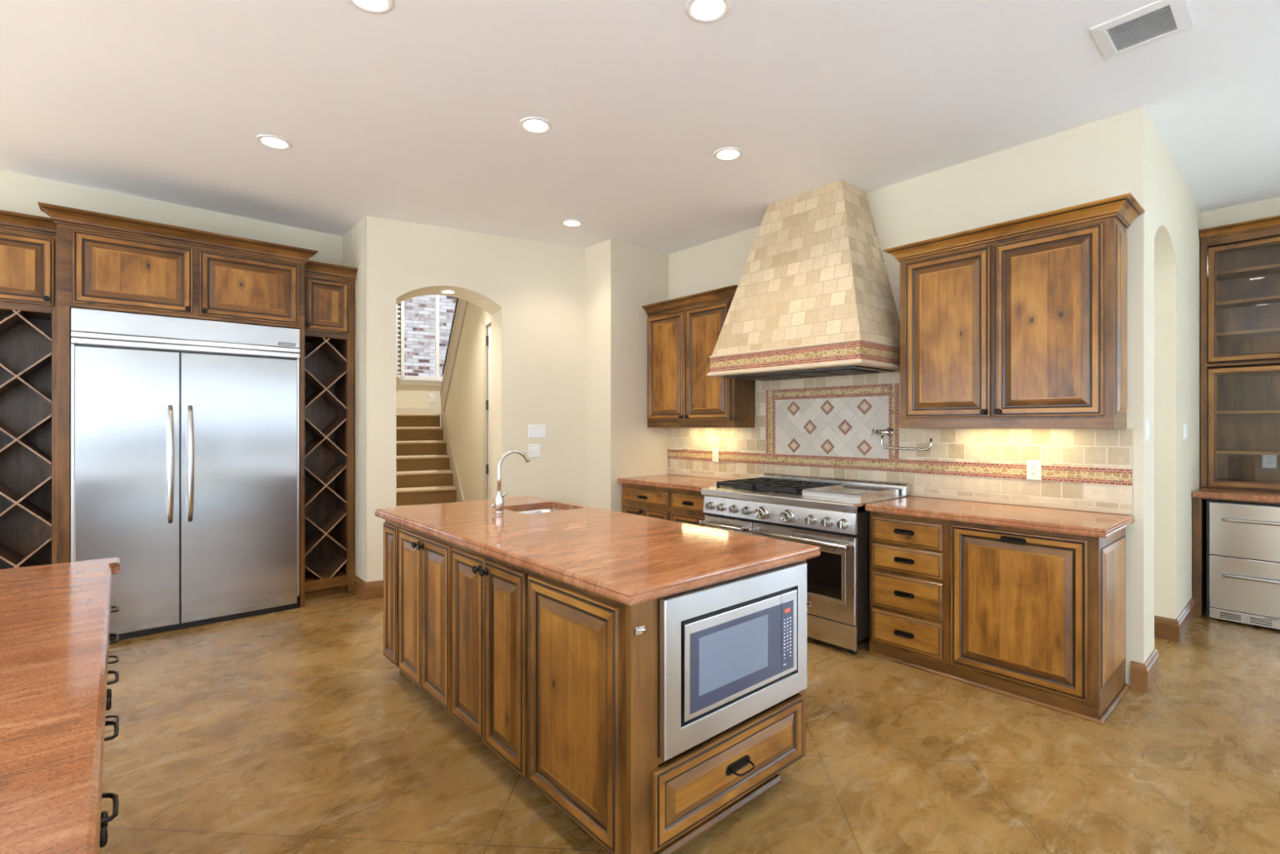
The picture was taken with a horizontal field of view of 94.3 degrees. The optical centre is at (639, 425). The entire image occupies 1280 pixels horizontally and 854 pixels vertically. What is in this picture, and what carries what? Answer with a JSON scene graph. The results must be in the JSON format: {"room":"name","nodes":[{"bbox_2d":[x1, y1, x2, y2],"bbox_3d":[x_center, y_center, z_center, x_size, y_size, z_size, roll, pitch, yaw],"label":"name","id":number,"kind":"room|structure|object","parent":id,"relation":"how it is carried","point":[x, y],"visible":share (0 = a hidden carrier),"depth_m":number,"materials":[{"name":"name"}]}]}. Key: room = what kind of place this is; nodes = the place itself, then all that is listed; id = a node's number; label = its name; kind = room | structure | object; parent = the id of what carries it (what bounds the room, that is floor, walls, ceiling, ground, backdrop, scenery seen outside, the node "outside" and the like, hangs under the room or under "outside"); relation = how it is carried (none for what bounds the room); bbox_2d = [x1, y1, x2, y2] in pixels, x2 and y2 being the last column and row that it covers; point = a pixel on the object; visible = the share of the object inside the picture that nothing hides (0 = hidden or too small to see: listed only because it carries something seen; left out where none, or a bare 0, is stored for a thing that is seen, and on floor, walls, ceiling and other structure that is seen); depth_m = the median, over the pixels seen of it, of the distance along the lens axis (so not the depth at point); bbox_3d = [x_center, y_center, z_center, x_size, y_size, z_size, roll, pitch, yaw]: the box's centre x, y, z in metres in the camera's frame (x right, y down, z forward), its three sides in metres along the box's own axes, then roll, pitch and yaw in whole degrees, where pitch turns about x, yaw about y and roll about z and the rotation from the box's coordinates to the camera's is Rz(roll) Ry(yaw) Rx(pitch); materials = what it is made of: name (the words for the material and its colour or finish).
{"room":"kitchen","nodes":[
{"label":"kitchen","id":0,"kind":"room"},
{"bbox_2d":[0,169,342,266],"bbox_3d":[-4.820,-0.145,3.474,5.635,3.070,0.180,0,0,-41],"label":"wall","id":1,"kind":"structure","parent":0,"point":[19,193],"depth_m":4.41,"materials":[{"name":"beige paint"}]},
{"bbox_2d":[342,216,365,581],"bbox_3d":[-2.437,-0.145,5.118,0.115,3.070,0.850,0,0,-41],"label":"wall","id":2,"kind":"structure","parent":0,"point":[353,242],"depth_m":4.87,"materials":[{"name":"beige paint"}]},
{"bbox_2d":[395,302,440,426],"bbox_3d":[-3.201,-2.910,9.948,11.000,8.600,0.150,0,0,-27],"label":"wall","id":3,"kind":"structure","parent":0,"point":[407,396],"depth_m":9.64,"materials":[{"name":"beige paint"}]},
{"bbox_2d":[395,407,431,413],"bbox_3d":[-3.933,-0.233,9.470,1.140,0.110,0.020,0,0,-27],"label":"baseboard","id":4,"kind":"structure","parent":3,"relation":"attached to","point":[398,411],"depth_m":9.60,"materials":[{"name":"beige paint"}]},
{"bbox_2d":[398,294,443,386],"bbox_3d":[-3.250,-1.735,9.847,1.420,2.150,0.155,0,0,-27],"label":"window","id":5,"kind":"structure","parent":3,"relation":"in","point":[437,380],"depth_m":9.73,"materials":[{"name":"white paint"}]},
{"bbox_2d":[395,301,402,377],"bbox_3d":[-3.844,-1.440,9.473,0.090,1.340,0.098,0,0,-27],"label":"window shutter","id":6,"kind":"object","parent":5,"relation":"attached to","point":[397,305],"visible":0.82,"depth_m":9.44,"materials":[{"name":"white paint"}]},
{"bbox_2d":[429,395,434,402],"bbox_3d":[-3.415,-0.440,9.746,0.075,0.120,0.009,0,0,-27],"label":"wall outlet","id":7,"kind":"object","parent":3,"relation":"attached to","point":[431,397],"visible":1,"depth_m":9.74,"materials":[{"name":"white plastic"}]},
{"bbox_2d":[404,294,457,377],"bbox_3d":[-4.563,-1.810,12.030,7.500,6.600,0.300,0,0,-27],"label":"wall","id":8,"kind":"structure","parent":0,"point":[419,311],"depth_m":11.97,"materials":[{"name":"brick"}]},
{"bbox_2d":[444,301,491,501],"bbox_3d":[-2.083,-0.335,7.318,0.120,3.450,3.650,0,0,-27],"label":"wall","id":9,"kind":"structure","parent":0,"point":[464,408],"depth_m":7.13,"materials":[{"name":"beige paint"}]},
{"bbox_2d":[483,314,491,499],"bbox_3d":[-1.485,0.120,6.026,0.099,2.540,0.795,0,0,-27],"label":"door","id":10,"kind":"structure","parent":9,"relation":"in","point":[487,320],"depth_m":6.29,"materials":[{"name":"beige paint"}]},
{"bbox_2d":[365,216,585,582],"bbox_3d":[-1.450,-0.145,5.365,1.884,3.070,0.400,0,0,-27],"label":"wall","id":11,"kind":"structure","parent":0,"point":[533,292],"depth_m":5.30,"materials":[{"name":"beige paint"}]},
{"bbox_2d":[353,574,383,599],"bbox_3d":[-2.161,1.320,4.954,0.350,0.140,0.410,0,0,-41],"label":"baseboard","id":12,"kind":"structure","parent":11,"relation":"attached to","point":[368,590],"depth_m":4.78,"materials":[{"name":"brown wood"}]},
{"bbox_2d":[440,289,455,293],"bbox_3d":[-1.700,-1.185,5.257,0.134,0.006,0.134,0,0,-41],"label":"ceiling light","id":13,"kind":"object","parent":11,"relation":"attached to","point":[446,291],"visible":1,"depth_m":5.25,"materials":[{"name":"white"}]},
{"bbox_2d":[528,444,540,457],"bbox_3d":[-0.959,0.228,5.389,0.114,0.118,0.010,0,0,-27],"label":"keypad","id":14,"kind":"object","parent":11,"relation":"attached to","point":[534,450],"visible":0.97,"depth_m":5.39,"materials":[{"name":"white plastic"}]},
{"bbox_2d":[528,424,545,437],"bbox_3d":[-0.936,0.051,5.400,0.165,0.118,0.010,0,0,-27],"label":"light switch","id":15,"kind":"object","parent":11,"relation":"attached to","point":[534,430],"visible":1,"depth_m":5.40,"materials":[{"name":"white plastic"}]},
{"bbox_2d":[530,427,533,435],"bbox_3d":[-0.976,0.051,5.376,0.032,0.066,0.004,0,0,-27],"label":"switch","id":16,"kind":"object","parent":15,"relation":"attached to","point":[531,428],"depth_m":5.38,"materials":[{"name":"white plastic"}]},
{"bbox_2d":[535,427,538,435],"bbox_3d":[-0.935,0.051,5.397,0.032,0.066,0.004,0,0,-27],"label":"switch","id":17,"kind":"object","parent":15,"relation":"attached to","point":[536,428],"depth_m":5.40,"materials":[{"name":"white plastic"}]},
{"bbox_2d":[540,427,543,435],"bbox_3d":[-0.894,0.051,5.419,0.032,0.066,0.004,0,0,-27],"label":"switch","id":18,"kind":"object","parent":15,"relation":"attached to","point":[541,428],"depth_m":5.42,"materials":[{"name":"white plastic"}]},
{"bbox_2d":[585,239,668,511],"bbox_3d":[-0.245,-0.145,5.864,0.735,3.070,0.760,0,0,-41],"label":"wall","id":19,"kind":"structure","parent":0,"point":[621,278],"depth_m":5.50,"materials":[{"name":"beige paint"}]},
{"bbox_2d":[0,0,1279,254],"bbox_3d":[0.464,-1.740,1.671,10.900,0.120,11.100,0,0,-41],"label":"ceiling","id":20,"kind":"structure","parent":0,"point":[412,112],"depth_m":3.05,"materials":[{"name":"white paint"}]},
{"bbox_2d":[256,134,292,149],"bbox_3d":[-2.165,-1.677,3.515,0.183,0.006,0.183,0,0,-41],"label":"recessed light","id":21,"kind":"object","parent":20,"relation":"in","point":[268,140],"visible":1,"depth_m":3.51,"materials":[{"name":"white"}]},
{"bbox_2d":[347,0,393,13],"bbox_3d":[-1.064,-1.677,2.326,0.183,0.006,0.183,0,0,-41],"label":"recessed light","id":22,"kind":"object","parent":20,"relation":"in","point":[375,6],"visible":1,"depth_m":2.37,"materials":[{"name":"white"}]},
{"bbox_2d":[519,116,551,133],"bbox_3d":[-0.583,-1.677,3.319,0.183,0.006,0.183,0,0,-41],"label":"recessed light","id":23,"kind":"object","parent":20,"relation":"in","point":[535,125],"visible":1,"depth_m":3.31,"materials":[{"name":"white"}]},
{"bbox_2d":[560,219,582,226],"bbox_3d":[-0.564,-1.677,4.919,0.183,0.006,0.183,0,0,-41],"label":"recessed light","id":24,"kind":"object","parent":20,"relation":"in","point":[568,223],"visible":1,"depth_m":4.91,"materials":[{"name":"white"}]},
{"bbox_2d":[684,0,731,22],"bbox_3d":[0.273,-1.677,2.381,0.183,0.006,0.183,0,0,-41],"label":"recessed light","id":25,"kind":"object","parent":20,"relation":"in","point":[699,11],"visible":1,"depth_m":2.39,"materials":[{"name":"white"}]},
{"bbox_2d":[713,146,742,160],"bbox_3d":[0.545,-1.677,3.670,0.183,0.006,0.183,0,0,-41],"label":"recessed light","id":26,"kind":"object","parent":20,"relation":"in","point":[729,153],"visible":1,"depth_m":3.66,"materials":[{"name":"white"}]},
{"bbox_2d":[1088,0,1194,60],"bbox_3d":[2.116,-1.674,2.505,0.315,0.012,0.295,0,0,-41],"label":"ceiling vent","id":27,"kind":"object","parent":20,"relation":"in","point":[1158,20],"visible":1,"depth_m":2.49,"materials":[{"name":"white metal"}]},
{"bbox_2d":[98,591,1279,853],"bbox_3d":[-1.486,1.450,3.818,11.200,0.120,17.300,0,0,-41],"label":"floor","id":28,"kind":"structure","parent":0,"point":[291,731],"depth_m":2.46,"materials":[{"name":"concrete"}]},
{"bbox_2d":[0,209,56,568],"bbox_3d":[-3.997,0.045,3.754,0.471,2.690,0.465,0,0,-41],"label":"wine rack cabinet","id":29,"kind":"object","parent":28,"relation":"on","point":[28,242],"visible":0.8,"depth_m":3.87,"materials":[{"name":"brown wood"}]},
{"bbox_2d":[99,605,119,847],"bbox_3d":[-1.415,0.953,1.044,0.750,0.874,2.235,0,0,-41],"label":"base cabinet","id":30,"kind":"object","parent":28,"relation":"on","point":[104,819],"visible":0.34,"depth_m":1.18,"materials":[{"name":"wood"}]},
{"bbox_2d":[0,557,120,853],"bbox_3d":[-1.439,0.495,1.036,0.803,0.040,2.355,0,0,-41],"label":"countertop","id":31,"kind":"structure","parent":30,"relation":"on","point":[55,619],"depth_m":1.02,"materials":[{"name":"red stone"}]},
{"bbox_2d":[37,201,318,607],"bbox_3d":[-3.251,0.024,4.298,1.514,2.732,0.640,0,0,-41],"label":"tall cabinet","id":32,"kind":"object","parent":28,"relation":"on","point":[105,262],"visible":0.9,"depth_m":3.97,"materials":[{"name":"brown wood"}]},
{"bbox_2d":[71,307,300,641],"bbox_3d":[-3.222,0.326,4.286,1.260,2.128,0.666,0,0,-41],"label":"refrigerator","id":33,"kind":"object","parent":28,"relation":"on","point":[184,432],"visible":0.95,"depth_m":4.05,"materials":[{"name":"grey metal"}]},
{"bbox_2d":[304,260,357,599],"bbox_3d":[-2.639,0.045,4.944,0.404,2.690,0.465,0,0,-41],"label":"wine rack cabinet","id":34,"kind":"object","parent":28,"relation":"on","point":[329,288],"visible":0.79,"depth_m":4.94,"materials":[{"name":"brown wood"}]},
{"bbox_2d":[395,297,467,506],"bbox_3d":[-3.099,-0.617,7.956,1.195,4.015,3.420,0,0,-27],"label":"staircase","id":35,"kind":"structure","parent":28,"relation":"on","point":[427,472],"depth_m":8.04,"materials":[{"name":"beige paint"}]},
{"bbox_2d":[383,508,805,853],"bbox_3d":[-0.388,0.953,2.799,0.953,0.874,2.210,0,0,-41],"label":"base cabinet","id":36,"kind":"object","parent":28,"relation":"on","point":[555,677],"visible":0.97,"depth_m":2.05,"materials":[{"name":"brown wood"}]},
{"bbox_2d":[374,495,820,605],"bbox_3d":[-0.400,0.495,2.867,0.990,0.040,2.251,0,0,-41],"label":"countertop","id":37,"kind":"structure","parent":36,"relation":"on","point":[629,559],"depth_m":2.37,"materials":[{"name":"red stone"}]},
{"bbox_2d":[491,449,529,513],"bbox_3d":[-0.707,0.303,3.280,0.221,0.343,0.058,0,0,-33],"label":"bar faucet","id":38,"kind":"object","parent":37,"relation":"on","point":[499,500],"visible":1,"depth_m":3.24,"materials":[{"name":"silver metal"}]},
{"bbox_2d":[519,508,559,513],"bbox_3d":[-0.597,0.602,3.437,0.384,0.172,0.415,0,0,-41],"label":"bar sink","id":39,"kind":"object","parent":37,"relation":"in","point":[543,510],"visible":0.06,"depth_m":3.64,"materials":[{"name":"silver metal"}]},
{"bbox_2d":[635,624,647,635],"bbox_3d":[0.004,0.606,1.754,0.041,0.025,0.018,0,0,-41],"label":"corner catch","id":40,"kind":"object","parent":36,"relation":"attached to","point":[641,629],"visible":1,"depth_m":1.75,"materials":[{"name":"silver metal"}]},
{"bbox_2d":[657,560,807,760],"bbox_3d":[0.194,0.768,2.224,0.756,0.484,0.512,0,0,-41],"label":"microwave","id":41,"kind":"object","parent":36,"relation":"in","point":[731,651],"visible":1,"depth_m":1.97,"materials":[{"name":"silver metal"}]},
{"bbox_2d":[622,483,705,526],"bbox_3d":[0.407,0.953,5.162,0.649,0.874,1.142,0,0,-41],"label":"base cabinet","id":42,"kind":"object","parent":28,"relation":"on","point":[684,506],"visible":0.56,"depth_m":4.98,"materials":[{"name":"brown wood"}]},
{"bbox_2d":[617,474,727,492],"bbox_3d":[0.411,0.495,5.167,0.636,0.040,1.144,0,0,-41],"label":"countertop","id":43,"kind":"structure","parent":42,"relation":"on","point":[666,481],"depth_m":5.12,"materials":[{"name":"red stone"}]},
{"bbox_2d":[697,472,911,653],"bbox_3d":[1.128,0.889,4.215,0.801,1.002,1.226,0,0,-41],"label":"gas range","id":44,"kind":"object","parent":28,"relation":"on","point":[828,513],"visible":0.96,"depth_m":3.75,"materials":[{"name":"grey metal"}]},
{"bbox_2d":[867,511,1129,725],"bbox_3d":[1.979,0.953,3.369,0.649,0.874,1.150,0,0,-41],"label":"base cabinet","id":45,"kind":"object","parent":28,"relation":"on","point":[1035,617],"visible":0.99,"depth_m":3.07,"materials":[{"name":"brown wood"}]},
{"bbox_2d":[865,496,1134,537],"bbox_3d":[1.989,0.495,3.366,0.639,0.040,1.168,0,0,-41],"label":"countertop","id":46,"kind":"structure","parent":45,"relation":"on","point":[1103,525],"depth_m":3.17,"materials":[{"name":"red stone"}]},
{"bbox_2d":[1192,497,1279,617],"bbox_3d":[4.585,0.953,4.227,0.732,0.874,0.879,0,0,-41],"label":"base cabinet","id":47,"kind":"object","parent":28,"relation":"on","point":[1199,504],"visible":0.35,"depth_m":4.30,"materials":[{"name":"brown wood"}]},
{"bbox_2d":[1192,486,1279,502],"bbox_3d":[4.575,0.495,4.218,0.767,0.040,0.879,0,0,-41],"label":"countertop","id":48,"kind":"structure","parent":47,"relation":"on","point":[1203,492],"depth_m":4.20,"materials":[{"name":"red stone"}]},
{"bbox_2d":[1199,215,1279,491],"bbox_3d":[4.715,-0.513,4.341,0.385,1.973,0.879,0,0,-41],"label":"tall cabinet","id":49,"kind":"object","parent":48,"relation":"on","point":[1240,262],"visible":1,"depth_m":4.55,"materials":[{"name":"brown wood"}]},
{"bbox_2d":[1216,448,1279,454],"bbox_3d":[4.748,0.200,4.370,0.242,0.024,0.796,0,0,-41],"label":"shelf","id":50,"kind":"object","parent":49,"relation":"attached to","point":[1219,451],"depth_m":4.49,"materials":[{"name":"brown wood"}]},
{"bbox_2d":[1216,409,1279,414],"bbox_3d":[4.748,-0.103,4.370,0.242,0.024,0.796,0,0,-41],"label":"shelf","id":51,"kind":"object","parent":49,"relation":"attached to","point":[1218,411],"depth_m":4.47,"materials":[{"name":"brown wood"}]},
{"bbox_2d":[1216,327,1279,338],"bbox_3d":[4.748,-0.702,4.370,0.242,0.024,0.796,0,0,-41],"label":"shelf","id":52,"kind":"object","parent":49,"relation":"attached to","point":[1266,333],"depth_m":4.49,"materials":[{"name":"brown wood"}]},
{"bbox_2d":[1216,294,1279,309],"bbox_3d":[4.748,-0.937,4.370,0.242,0.024,0.796,0,0,-41],"label":"shelf","id":53,"kind":"object","parent":49,"relation":"attached to","point":[1273,300],"depth_m":4.50,"materials":[{"name":"brown wood"}]},
{"bbox_2d":[1216,263,1279,280],"bbox_3d":[4.748,-1.167,4.370,0.242,0.024,0.796,0,0,-41],"label":"shelf","id":54,"kind":"object","parent":49,"relation":"attached to","point":[1270,270],"depth_m":4.51,"materials":[{"name":"brown wood"}]},
{"bbox_2d":[1262,454,1276,467],"bbox_3d":[4.783,0.262,4.512,0.009,0.117,0.078,0,0,-41],"label":"wall outlet","id":55,"kind":"object","parent":49,"relation":"attached to","point":[1268,460],"visible":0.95,"depth_m":4.51,"materials":[{"name":"white plastic"}]},
{"bbox_2d":[1266,455,1272,459],"bbox_3d":[4.781,0.242,4.510,0.002,0.028,0.034,0,0,-41],"label":"socket","id":56,"kind":"object","parent":55,"relation":"attached to","point":[1268,457],"depth_m":4.51,"materials":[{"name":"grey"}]},
{"bbox_2d":[1206,499,1279,629],"bbox_3d":[4.545,0.956,4.192,0.718,0.832,0.740,0,0,-41],"label":"refrigerator","id":57,"kind":"object","parent":28,"relation":"on","point":[1243,538],"visible":0.99,"depth_m":4.13,"materials":[{"name":"silver metal"}]},
{"bbox_2d":[668,134,1053,508],"bbox_3d":[1.337,-0.145,4.724,0.140,3.070,3.340,0,0,-41],"label":"wall","id":58,"kind":"structure","parent":0,"point":[1016,182],"depth_m":3.92,"materials":[{"name":"beige paint"}]},
{"bbox_2d":[641,284,755,427],"bbox_3d":[0.518,-0.555,5.269,0.341,1.140,1.134,0,0,-41],"label":"upper cabinet","id":59,"kind":"object","parent":58,"relation":"attached to","point":[683,332],"visible":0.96,"depth_m":5.17,"materials":[{"name":"brown wood"}]},
{"bbox_2d":[706,180,900,381],"bbox_3d":[1.172,-1.020,4.283,0.657,1.319,1.262,0,0,-41],"label":"range hood","id":60,"kind":"object","parent":58,"relation":"attached to","point":[813,297],"visible":0.92,"depth_m":4.07,"materials":[{"name":"tile"}]},
{"bbox_2d":[667,371,1133,515],"bbox_3d":[1.445,0.049,4.479,0.019,0.848,3.541,0,0,-41],"label":"tile backsplash","id":61,"kind":"structure","parent":58,"relation":"attached to","point":[815,426],"depth_m":4.11,"materials":[{"name":"tile"}]},
{"bbox_2d":[712,448,718,462],"bbox_3d":[0.676,0.267,5.331,0.009,0.117,0.073,0,0,-41],"label":"wall outlet","id":62,"kind":"object","parent":61,"relation":"attached to","point":[715,451],"visible":1,"depth_m":5.33,"materials":[{"name":"beige plastic"}]},
{"bbox_2d":[871,427,932,450],"bbox_3d":[1.781,0.088,4.032,0.065,0.150,0.414,0,0,-41],"label":"pot filler","id":63,"kind":"object","parent":61,"relation":"attached to","point":[889,431],"visible":1,"depth_m":4.08,"materials":[{"name":"silver metal"}]},
{"bbox_2d":[1026,459,1041,479],"bbox_3d":[2.305,0.259,3.474,0.009,0.117,0.073,0,0,-41],"label":"wall outlet","id":64,"kind":"object","parent":61,"relation":"attached to","point":[1033,467],"visible":1,"depth_m":3.47,"materials":[{"name":"beige plastic"}]},
{"bbox_2d":[1030,471,1036,475],"bbox_3d":[2.303,0.279,3.472,0.002,0.028,0.034,0,0,-41],"label":"socket","id":65,"kind":"object","parent":64,"relation":"attached to","point":[1032,473],"depth_m":3.47,"materials":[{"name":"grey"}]},
{"bbox_2d":[1030,464,1036,468],"bbox_3d":[2.303,0.239,3.472,0.002,0.028,0.034,0,0,-41],"label":"socket","id":66,"kind":"object","parent":64,"relation":"attached to","point":[1032,466],"depth_m":3.47,"materials":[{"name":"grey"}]},
{"bbox_2d":[883,192,1145,428],"bbox_3d":[2.098,-0.555,3.451,0.362,1.140,1.237,0,0,-41],"label":"upper cabinet","id":67,"kind":"object","parent":58,"relation":"attached to","point":[1021,322],"visible":1,"depth_m":3.26,"materials":[{"name":"brown wood"}]},
{"bbox_2d":[1130,648,1159,692],"bbox_3d":[2.640,1.320,3.367,0.346,0.140,0.418,0,0,-41],"label":"baseboard","id":68,"kind":"structure","parent":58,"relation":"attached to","point":[1143,676],"depth_m":3.14,"materials":[{"name":"brown wood"}]},
{"bbox_2d":[1053,106,1200,686],"bbox_3d":[3.483,-0.145,4.119,2.570,3.070,0.400,0,0,-41],"label":"wall","id":69,"kind":"structure","parent":0,"point":[1122,153],"depth_m":3.40,"materials":[{"name":"beige paint"}]},
{"bbox_2d":[1146,418,1150,440],"bbox_3d":[2.723,0.021,3.180,0.075,0.120,0.010,0,0,-41],"label":"light switch","id":70,"kind":"object","parent":69,"relation":"attached to","point":[1148,429],"visible":1,"depth_m":3.17,"materials":[{"name":"white plastic"}]},
{"bbox_2d":[1154,596,1195,642],"bbox_3d":[3.631,1.320,4.237,0.813,0.140,0.418,0,0,-41],"label":"baseboard","id":71,"kind":"structure","parent":69,"relation":"attached to","point":[1165,628],"depth_m":3.88,"materials":[{"name":"brown wood"}]},
{"bbox_2d":[1183,423,1187,440],"bbox_3d":[3.758,0.045,4.087,0.120,0.120,0.010,0,0,-41],"label":"light switch","id":72,"kind":"object","parent":69,"relation":"attached to","point":[1185,433],"visible":1,"depth_m":4.06,"materials":[{"name":"white plastic"}]},
{"bbox_2d":[1200,196,1279,229],"bbox_3d":[4.792,-1.593,4.409,0.220,0.175,0.890,0,0,-41],"label":"wall","id":73,"kind":"structure","parent":0,"point":[1269,207],"depth_m":4.50,"materials":[{"name":"beige paint"}]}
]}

